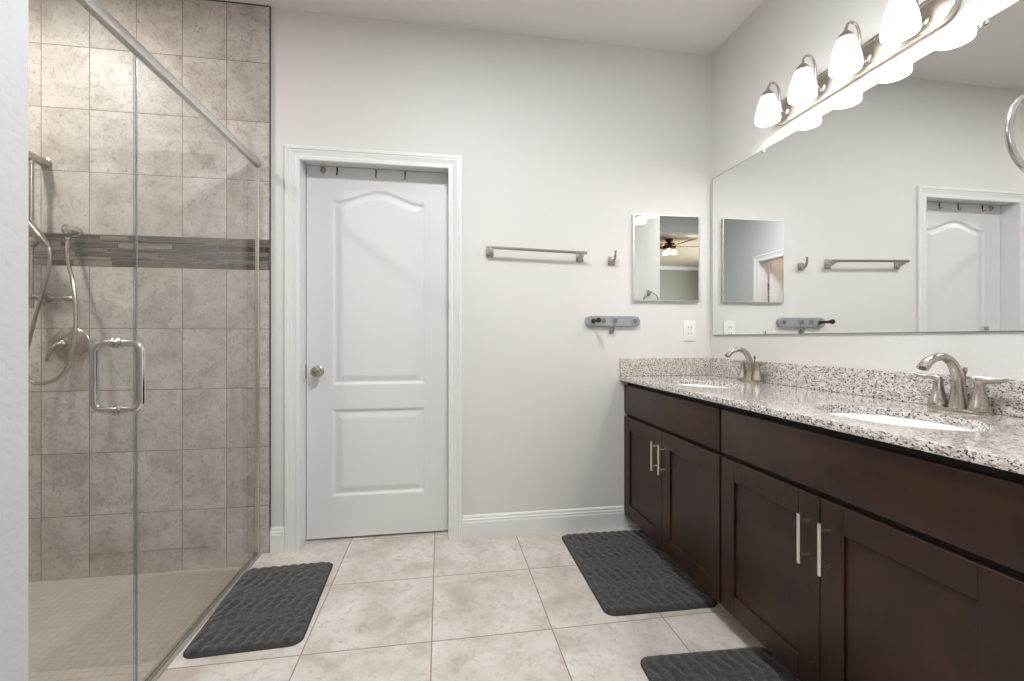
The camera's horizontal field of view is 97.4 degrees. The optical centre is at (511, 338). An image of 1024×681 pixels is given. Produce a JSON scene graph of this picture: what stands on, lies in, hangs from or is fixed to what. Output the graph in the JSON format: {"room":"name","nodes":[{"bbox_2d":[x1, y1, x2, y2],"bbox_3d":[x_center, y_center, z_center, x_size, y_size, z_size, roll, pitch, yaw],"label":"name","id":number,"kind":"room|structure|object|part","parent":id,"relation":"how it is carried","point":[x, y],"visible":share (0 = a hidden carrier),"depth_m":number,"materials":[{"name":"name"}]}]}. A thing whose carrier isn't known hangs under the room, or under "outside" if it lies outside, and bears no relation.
{"room":"bathroom","nodes":[
{"label":"bathroom","id":0,"kind":"room"},
{"bbox_2d":[0,0,27,680],"bbox_3d":[-1.825,-0.280,0.429,2.270,2.935,0.116,0,0,-9],"label":"wall","id":1,"kind":"structure","parent":0,"point":[13,13],"depth_m":0.64,"materials":[{"name":"paint"}]},
{"bbox_2d":[28,216,77,384],"bbox_3d":[-2.201,-0.243,2.077,0.312,0.925,0.116,0,0,-30],"label":"shower","id":2,"kind":"object","parent":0,"point":[34,231],"visible":0.83,"depth_m":2.10,"materials":[{"name":"silver metal"}]},
{"bbox_3d":[-2.222,-0.525,2.066,0.145,0.201,0.042,0,0,-36],"label":"handle","id":3,"kind":"part","parent":2,"relation":"part of","materials":[{"name":"silver metal"}]},
{"bbox_2d":[28,566,241,680],"bbox_3d":[-2.165,1.238,1.384,1.899,0.101,1.875,0,0,-9],"label":"floor","id":4,"kind":"structure","parent":0,"point":[80,629],"depth_m":1.89,"materials":[{"name":"tile"}]},
{"bbox_2d":[28,0,710,581],"bbox_3d":[-0.952,-0.280,2.481,4.641,2.935,0.131,0,0,-9],"label":"wall","id":5,"kind":"structure","parent":0,"point":[196,191],"depth_m":2.36,"materials":[{"name":"paint"}]},
{"bbox_2d":[28,150,72,308],"bbox_3d":[-2.190,-0.513,2.155,0.221,0.744,0.123,0,0,-9],"label":"slide bar","id":6,"kind":"object","parent":5,"relation":"attached to","point":[44,162],"visible":0.69,"depth_m":2.12,"materials":[{"name":"silver metal"}]},
{"bbox_3d":[-2.164,-0.190,2.126,0.180,0.034,0.029,0,0,-9],"label":"hose guide arm","id":7,"kind":"part","parent":6,"relation":"part of","materials":[{"name":"silver metal"}]},
{"bbox_2d":[45,327,90,361],"bbox_3d":[-2.166,0.029,2.172,0.166,0.166,0.096,0,0,-9],"label":"shower valve","id":8,"kind":"object","parent":5,"relation":"attached to","point":[61,342],"visible":0.91,"depth_m":2.20,"materials":[{"name":"silver metal"}]},
{"bbox_3d":[-2.179,0.059,2.147,0.074,0.104,0.038,0,0,-41],"label":"lever","id":9,"kind":"part","parent":8,"relation":"part of","materials":[{"name":"silver metal"}]},
{"bbox_2d":[60,224,82,240],"bbox_3d":[-2.146,-0.513,2.187,0.056,0.081,0.074,0,0,-9],"label":"shower head","id":10,"kind":"object","parent":5,"relation":"attached to","point":[67,229],"visible":1,"depth_m":2.17,"materials":[{"name":"silver metal"}]},
{"bbox_2d":[209,0,270,527],"bbox_3d":[-2.193,-0.377,2.220,1.866,2.740,0.014,0,0,-9],"label":"trim","id":11,"kind":"structure","parent":5,"relation":"attached to","point":[209,0],"depth_m":2.36,"materials":[{"name":"grey metal"}]},
{"bbox_2d":[270,526,283,552],"bbox_3d":[-1.236,1.063,2.372,0.070,0.132,0.015,0,0,-9],"label":"baseboard","id":12,"kind":"structure","parent":5,"relation":"attached to","point":[277,533],"depth_m":2.37,"materials":[{"name":"white paint"}]},
{"bbox_2d":[284,144,461,552],"bbox_3d":[-0.751,0.053,2.516,0.932,2.151,0.158,0,0,-9],"label":"door","id":13,"kind":"structure","parent":5,"relation":"in","point":[373,266],"depth_m":2.54,"materials":[{"name":"white paint"}]},
{"bbox_3d":[-1.144,0.184,2.501,0.002,0.080,0.034,0,0,-9],"label":"strike plate","id":14,"kind":"part","parent":13,"relation":"part of","materials":[{"name":"silver metal"}]},
{"bbox_3d":[-1.074,0.183,2.472,0.062,0.062,0.070,0,0,-9],"label":"knob","id":15,"kind":"part","parent":13,"relation":"part of","materials":[{"name":"silver metal"}]},
{"bbox_2d":[320,166,325,173],"bbox_3d":[-1.053,-0.939,2.503,0.029,0.041,0.014,0,0,-9],"label":"hook","id":16,"kind":"object","parent":13,"relation":"attached to","point":[322,169],"depth_m":2.50,"materials":[{"name":"gold metal"}]},
{"bbox_2d":[486,246,586,261],"bbox_3d":[0.141,-0.485,2.564,0.578,0.076,0.070,0,0,-9],"label":"towel bar","id":17,"kind":"object","parent":5,"relation":"attached to","point":[489,249],"visible":1,"depth_m":2.54,"materials":[{"name":"silver metal"}]},
{"bbox_3d":[-0.122,-0.492,2.523,0.044,0.062,0.068,0,0,-9],"label":"mounting post","id":18,"kind":"part","parent":17,"relation":"part of","materials":[{"name":"silver metal"}]},
{"bbox_3d":[0.401,-0.478,2.606,0.044,0.062,0.068,0,0,-9],"label":"mounting post","id":19,"kind":"part","parent":17,"relation":"part of","materials":[{"name":"silver metal"}]},
{"bbox_2d":[462,505,623,539],"bbox_3d":[0.193,1.063,2.600,0.959,0.132,0.015,0,0,-9],"label":"baseboard","id":20,"kind":"structure","parent":5,"relation":"attached to","point":[494,525],"depth_m":2.59,"materials":[{"name":"white paint"}]},
{"bbox_2d":[609,326,614,333],"bbox_3d":[0.593,-0.051,2.651,0.026,0.049,0.040,0,0,-9],"label":"hook","id":21,"kind":"object","parent":5,"relation":"attached to","point":[611,331],"visible":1,"depth_m":2.66,"materials":[{"name":"silver metal"}]},
{"bbox_2d":[585,316,639,326],"bbox_3d":[0.596,-0.101,2.657,0.338,0.062,0.029,0,0,-9],"label":"rack","id":22,"kind":"object","parent":5,"relation":"attached to","point":[606,321],"visible":0.93,"depth_m":2.65,"materials":[{"name":"grey metal"}]},
{"bbox_2d":[592,317,600,322],"bbox_3d":[0.483,-0.103,2.574,0.031,0.031,0.100,0,0,-9],"label":"peg","id":23,"kind":"object","parent":22,"relation":"attached to","point":[598,320],"visible":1,"depth_m":2.53,"materials":[{"name":"brown"}]},
{"bbox_2d":[608,250,616,264],"bbox_3d":[0.594,-0.473,2.638,0.042,0.079,0.065,0,0,-9],"label":"robe hook","id":24,"kind":"object","parent":5,"relation":"attached to","point":[611,260],"visible":1,"depth_m":2.64,"materials":[{"name":"silver metal"}]},
{"bbox_2d":[633,214,698,301],"bbox_3d":[0.930,-0.483,2.714,0.425,0.519,0.020,0,0,-9],"label":"medicine cabinet mirror","id":25,"kind":"object","parent":5,"relation":"attached to","point":[665,247],"visible":1,"depth_m":2.70,"materials":[{"name":"silver mirror"}]},
{"bbox_2d":[683,320,695,340],"bbox_3d":[1.085,-0.046,2.745,0.079,0.126,0.009,0,0,-9],"label":"wall outlet","id":26,"kind":"object","parent":5,"relation":"attached to","point":[689,326],"visible":1,"depth_m":2.74,"materials":[{"name":"white plastic"}]},
{"bbox_2d":[687,324,692,336],"bbox_3d":[1.085,-0.046,2.743,0.039,0.080,0.003,0,0,-9],"label":"socket","id":27,"kind":"object","parent":26,"relation":"attached to","point":[689,326],"depth_m":2.74,"materials":[{"name":"white plastic"}]},
{"bbox_2d":[157,527,765,680],"bbox_3d":[0.265,1.189,1.024,2.695,0.120,3.660,0,0,-9],"label":"floor","id":28,"kind":"structure","parent":0,"point":[413,606],"depth_m":1.78,"materials":[{"name":"tile"}]},
{"bbox_2d":[142,553,260,680],"bbox_3d":[-1.196,1.156,1.488,0.044,0.062,1.751,0,0,-9],"label":"trim","id":29,"kind":"structure","parent":28,"relation":"on","point":[155,678],"depth_m":1.75,"materials":[{"name":"stone"}]},
{"bbox_2d":[90,55,145,680],"bbox_3d":[-1.120,0.116,1.026,0.145,2.015,0.792,0,0,-9],"label":"shower door","id":30,"kind":"structure","parent":29,"relation":"on","point":[115,343],"depth_m":1.33,"materials":[{"name":"clear glass"}]},
{"bbox_3d":[-1.170,0.114,1.335,0.145,0.219,0.021,0,0,-9],"label":"pull handle","id":31,"kind":"part","parent":30,"relation":"part of","materials":[{"name":"silver metal"}]},
{"bbox_2d":[145,88,258,680],"bbox_3d":[-1.257,0.114,1.885,0.018,2.019,0.948,0,0,-9],"label":"glass panel","id":32,"kind":"object","parent":29,"relation":"on","point":[160,665],"visible":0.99,"depth_m":2.34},
{"bbox_2d":[76,0,259,166],"bbox_3d":[-1.194,-0.914,1.489,0.026,0.034,1.751,0,0,-9],"label":"header rail","id":33,"kind":"object","parent":32,"relation":"attached to","point":[93,7],"visible":1,"depth_m":1.52,"materials":[{"name":"silver metal"}]},
{"bbox_2d":[183,562,332,658],"bbox_3d":[-1.033,1.118,1.921,0.404,0.020,0.628,0,0,-11],"label":"bath mat","id":34,"kind":"object","parent":28,"relation":"on","point":[272,607],"visible":1,"depth_m":1.83,"materials":[{"name":"grey fabric"}]},
{"bbox_2d":[562,530,716,615],"bbox_3d":[0.577,1.118,2.231,0.504,0.019,0.760,0,0,-8],"label":"bath mat","id":35,"kind":"object","parent":28,"relation":"on","point":[626,572],"visible":0.98,"depth_m":2.12,"materials":[{"name":"grey fabric"}]},
{"bbox_2d":[624,382,724,602],"bbox_3d":[1.001,0.690,2.261,0.609,0.877,0.931,0,0,-9],"label":"vanity cabinet","id":36,"kind":"object","parent":28,"relation":"on","point":[673,453],"visible":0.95,"depth_m":2.08,"materials":[{"name":"brown wood"}]},
{"bbox_3d":[0.713,0.750,2.452,0.020,0.581,0.460,0,0,-9],"label":"door","id":37,"kind":"part","parent":36,"relation":"part of","materials":[{"name":"brown wood"}]},
{"bbox_3d":[0.714,0.590,2.256,0.040,0.146,0.012,0,0,-9],"label":"handle","id":38,"kind":"part","parent":36,"relation":"part of","materials":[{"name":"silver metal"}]},
{"bbox_3d":[0.725,0.590,2.183,0.040,0.146,0.012,0,0,-9],"label":"handle","id":39,"kind":"part","parent":36,"relation":"part of","materials":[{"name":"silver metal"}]},
{"bbox_3d":[0.750,0.359,2.222,0.020,0.166,0.925,0,0,-9],"label":"false drawer","id":40,"kind":"part","parent":36,"relation":"part of","materials":[{"name":"brown wood"}]},
{"bbox_3d":[0.786,0.750,1.994,0.020,0.581,0.462,0,0,-9],"label":"door","id":41,"kind":"part","parent":36,"relation":"part of","materials":[{"name":"brown wood"}]},
{"bbox_2d":[640,647,799,680],"bbox_3d":[0.730,1.118,1.238,0.496,0.019,0.760,0,0,-7],"label":"bath mat","id":42,"kind":"object","parent":28,"relation":"on","point":[749,663],"visible":0.96,"depth_m":1.53,"materials":[{"name":"grey fabric"}]},
{"bbox_2d":[721,405,1023,680],"bbox_3d":[1.151,0.690,1.318,0.609,0.877,0.974,0,0,-9],"label":"vanity cabinet","id":43,"kind":"object","parent":28,"relation":"on","point":[848,557],"visible":0.99,"depth_m":1.16,"materials":[{"name":"brown wood"}]},
{"bbox_3d":[0.861,0.750,1.526,0.020,0.581,0.458,0,0,-9],"label":"door","id":44,"kind":"part","parent":43,"relation":"part of","materials":[{"name":"brown wood"}]},
{"bbox_3d":[0.861,0.590,1.331,0.040,0.146,0.012,0,0,-9],"label":"handle","id":45,"kind":"part","parent":43,"relation":"part of","materials":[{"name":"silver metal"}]},
{"bbox_2d":[619,358,1023,474],"bbox_3d":[1.085,0.184,1.781,0.597,0.131,1.912,0,0,-9],"label":"countertop","id":46,"kind":"structure","parent":43,"relation":"on","point":[802,393],"depth_m":1.55,"materials":[{"name":"stone"}]},
{"bbox_2d":[678,384,729,387],"bbox_3d":[0.957,0.324,2.257,0.344,0.146,0.471,0,0,-9],"label":"undermount sink","id":47,"kind":"object","parent":46,"relation":"in","point":[695,385],"visible":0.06,"depth_m":2.42,"materials":[{"name":"white ceramic"}]},
{"bbox_2d":[724,347,767,383],"bbox_3d":[1.222,0.135,2.317,0.197,0.180,0.197,0,0,40],"label":"bathroom faucet","id":48,"kind":"object","parent":46,"relation":"on","point":[749,371],"visible":1,"depth_m":2.31,"materials":[{"name":"silver metal"}]},
{"bbox_3d":[1.176,0.130,2.317,0.165,0.171,0.050,0,0,-9],"label":"spout","id":49,"kind":"part","parent":48,"relation":"part of","materials":[{"name":"silver metal"}]},
{"bbox_3d":[1.224,0.171,2.381,0.054,0.089,0.054,0,0,-9],"label":"handle","id":50,"kind":"part","parent":48,"relation":"part of","materials":[{"name":"silver metal"}]},
{"bbox_3d":[1.232,0.219,2.326,0.052,0.011,0.176,0,0,-9],"label":"plate","id":51,"kind":"part","parent":48,"relation":"part of","materials":[{"name":"silver metal"}]},
{"bbox_3d":[1.241,0.171,2.271,0.054,0.089,0.054,0,0,-9],"label":"handle","id":52,"kind":"part","parent":48,"relation":"part of","materials":[{"name":"silver metal"}]},
{"bbox_3d":[1.245,0.127,2.239,0.018,0.027,0.080,0,0,-7],"label":"lever","id":53,"kind":"part","parent":48,"relation":"part of","materials":[{"name":"silver metal"}]},
{"bbox_2d":[829,412,976,430],"bbox_3d":[1.109,0.324,1.303,0.344,0.146,0.471,0,0,-9],"label":"undermount sink","id":54,"kind":"object","parent":46,"relation":"in","point":[892,420],"visible":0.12,"depth_m":1.41,"materials":[{"name":"white ceramic"}]},
{"bbox_2d":[913,353,1009,415],"bbox_3d":[1.371,0.135,1.383,0.197,0.180,0.197,0,0,40],"label":"bathroom faucet","id":55,"kind":"object","parent":46,"relation":"on","point":[979,404],"visible":1,"depth_m":1.38,"materials":[{"name":"silver metal"}]},
{"bbox_3d":[1.366,0.127,1.478,0.018,0.027,0.080,0,0,-11],"label":"lever","id":56,"kind":"part","parent":55,"relation":"part of","materials":[{"name":"silver metal"}]},
{"bbox_3d":[1.372,0.171,1.447,0.054,0.089,0.054,0,0,-9],"label":"handle","id":57,"kind":"part","parent":55,"relation":"part of","materials":[{"name":"silver metal"}]},
{"bbox_3d":[1.325,0.130,1.383,0.165,0.171,0.050,0,0,-9],"label":"spout","id":58,"kind":"part","parent":55,"relation":"part of","materials":[{"name":"silver metal"}]},
{"bbox_3d":[1.381,0.219,1.392,0.052,0.011,0.176,0,0,-9],"label":"plate","id":59,"kind":"part","parent":55,"relation":"part of","materials":[{"name":"silver metal"}]},
{"bbox_3d":[1.407,0.152,1.396,0.013,0.127,0.013,0,0,-9],"label":"lift rod","id":60,"kind":"part","parent":55,"relation":"part of","materials":[{"name":"silver metal"}]},
{"bbox_3d":[1.390,0.171,1.336,0.054,0.089,0.054,0,0,-9],"label":"handle","id":61,"kind":"part","parent":55,"relation":"part of","materials":[{"name":"silver metal"}]},
{"bbox_3d":[1.394,0.127,1.305,0.018,0.027,0.080,0,0,-7],"label":"lever","id":62,"kind":"part","parent":55,"relation":"part of","materials":[{"name":"silver metal"}]},
{"bbox_3d":[0.873,0.590,1.258,0.040,0.146,0.012,0,0,-9],"label":"handle","id":63,"kind":"part","parent":43,"relation":"part of","materials":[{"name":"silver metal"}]},
{"bbox_3d":[0.897,0.359,1.297,0.020,0.166,0.922,0,0,-9],"label":"false drawer","id":64,"kind":"part","parent":43,"relation":"part of","materials":[{"name":"brown wood"}]},
{"bbox_3d":[0.933,0.750,1.069,0.020,0.581,0.461,0,0,-9],"label":"door","id":65,"kind":"part","parent":43,"relation":"part of","materials":[{"name":"brown wood"}]},
{"bbox_2d":[221,0,763,54],"bbox_3d":[-0.696,-1.797,0.871,4.641,0.100,3.660,0,0,-9],"label":"ceiling","id":66,"kind":"structure","parent":0,"point":[689,26],"depth_m":2.44,"materials":[{"name":"paint"}]},
{"bbox_2d":[711,0,1023,379],"bbox_3d":[1.448,-0.309,1.783,0.120,2.876,2.025,0,0,-9],"label":"wall","id":67,"kind":"structure","parent":0,"point":[769,45],"depth_m":2.01,"materials":[{"name":"beige paint"}]},
{"bbox_2d":[755,0,961,126],"bbox_3d":[1.292,-1.122,1.826,0.173,0.193,0.810,0,0,-9],"label":"vanity light","id":68,"kind":"object","parent":67,"relation":"attached to","point":[905,23],"visible":1,"depth_m":1.71,"materials":[{"name":"white glass"}]},
{"bbox_3d":[1.211,-1.091,2.129,0.108,0.131,0.108,0,0,-9],"label":"lamp shade","id":69,"kind":"part","parent":68,"relation":"part of","materials":[{"name":"white glass"}]},
{"bbox_3d":[1.258,-1.143,2.137,0.106,0.151,0.032,0,0,-9],"label":"arm","id":70,"kind":"part","parent":68,"relation":"part of","materials":[{"name":"silver metal"}]},
{"bbox_3d":[1.244,-1.091,1.925,0.108,0.131,0.108,0,0,-9],"label":"lamp shade","id":71,"kind":"part","parent":68,"relation":"part of","materials":[{"name":"white glass"}]},
{"bbox_3d":[1.291,-1.143,1.932,0.106,0.151,0.032,0,0,-9],"label":"arm","id":72,"kind":"part","parent":68,"relation":"part of","materials":[{"name":"silver metal"}]},
{"bbox_3d":[1.276,-1.091,1.720,0.108,0.131,0.108,0,0,-9],"label":"lamp shade","id":73,"kind":"part","parent":68,"relation":"part of","materials":[{"name":"white glass"}]},
{"bbox_3d":[1.324,-1.143,1.728,0.106,0.151,0.032,0,0,-9],"label":"arm","id":74,"kind":"part","parent":68,"relation":"part of","materials":[{"name":"silver metal"}]},
{"bbox_3d":[1.309,-1.091,1.516,0.108,0.131,0.108,0,0,-9],"label":"lamp shade","id":75,"kind":"part","parent":68,"relation":"part of","materials":[{"name":"white glass"}]},
{"bbox_3d":[1.356,-1.143,1.523,0.106,0.151,0.032,0,0,-9],"label":"arm","id":76,"kind":"part","parent":68,"relation":"part of","materials":[{"name":"silver metal"}]},
{"bbox_2d":[710,358,1023,417],"bbox_3d":[1.370,0.172,1.827,0.020,0.106,1.912,0,0,-9],"label":"backsplash","id":77,"kind":"structure","parent":67,"relation":"attached to","point":[1007,398],"depth_m":1.72,"materials":[{"name":"stone"}]},
{"bbox_2d":[712,0,1023,334],"bbox_3d":[1.372,-0.495,1.821,0.010,0.950,1.865,0,0,-9],"label":"vanity mirror","id":78,"kind":"object","parent":67,"relation":"attached to","point":[898,208],"visible":1,"depth_m":1.65,"materials":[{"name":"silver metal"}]},
{"bbox_3d":[1.224,-0.309,0.777,0.639,2.876,0.110,0,0,-9],"label":"wall","id":79,"kind":"structure","parent":0,"visible":0},
{"bbox_2d":[1004,94,1023,171],"bbox_3d":[1.023,-0.406,0.838,0.172,0.200,0.072,0,0,-9],"label":"towel ring","id":80,"kind":"object","parent":79,"relation":"attached to","point":[1013,152],"visible":1,"depth_m":0.85,"materials":[{"name":"silver metal"}]}
]}

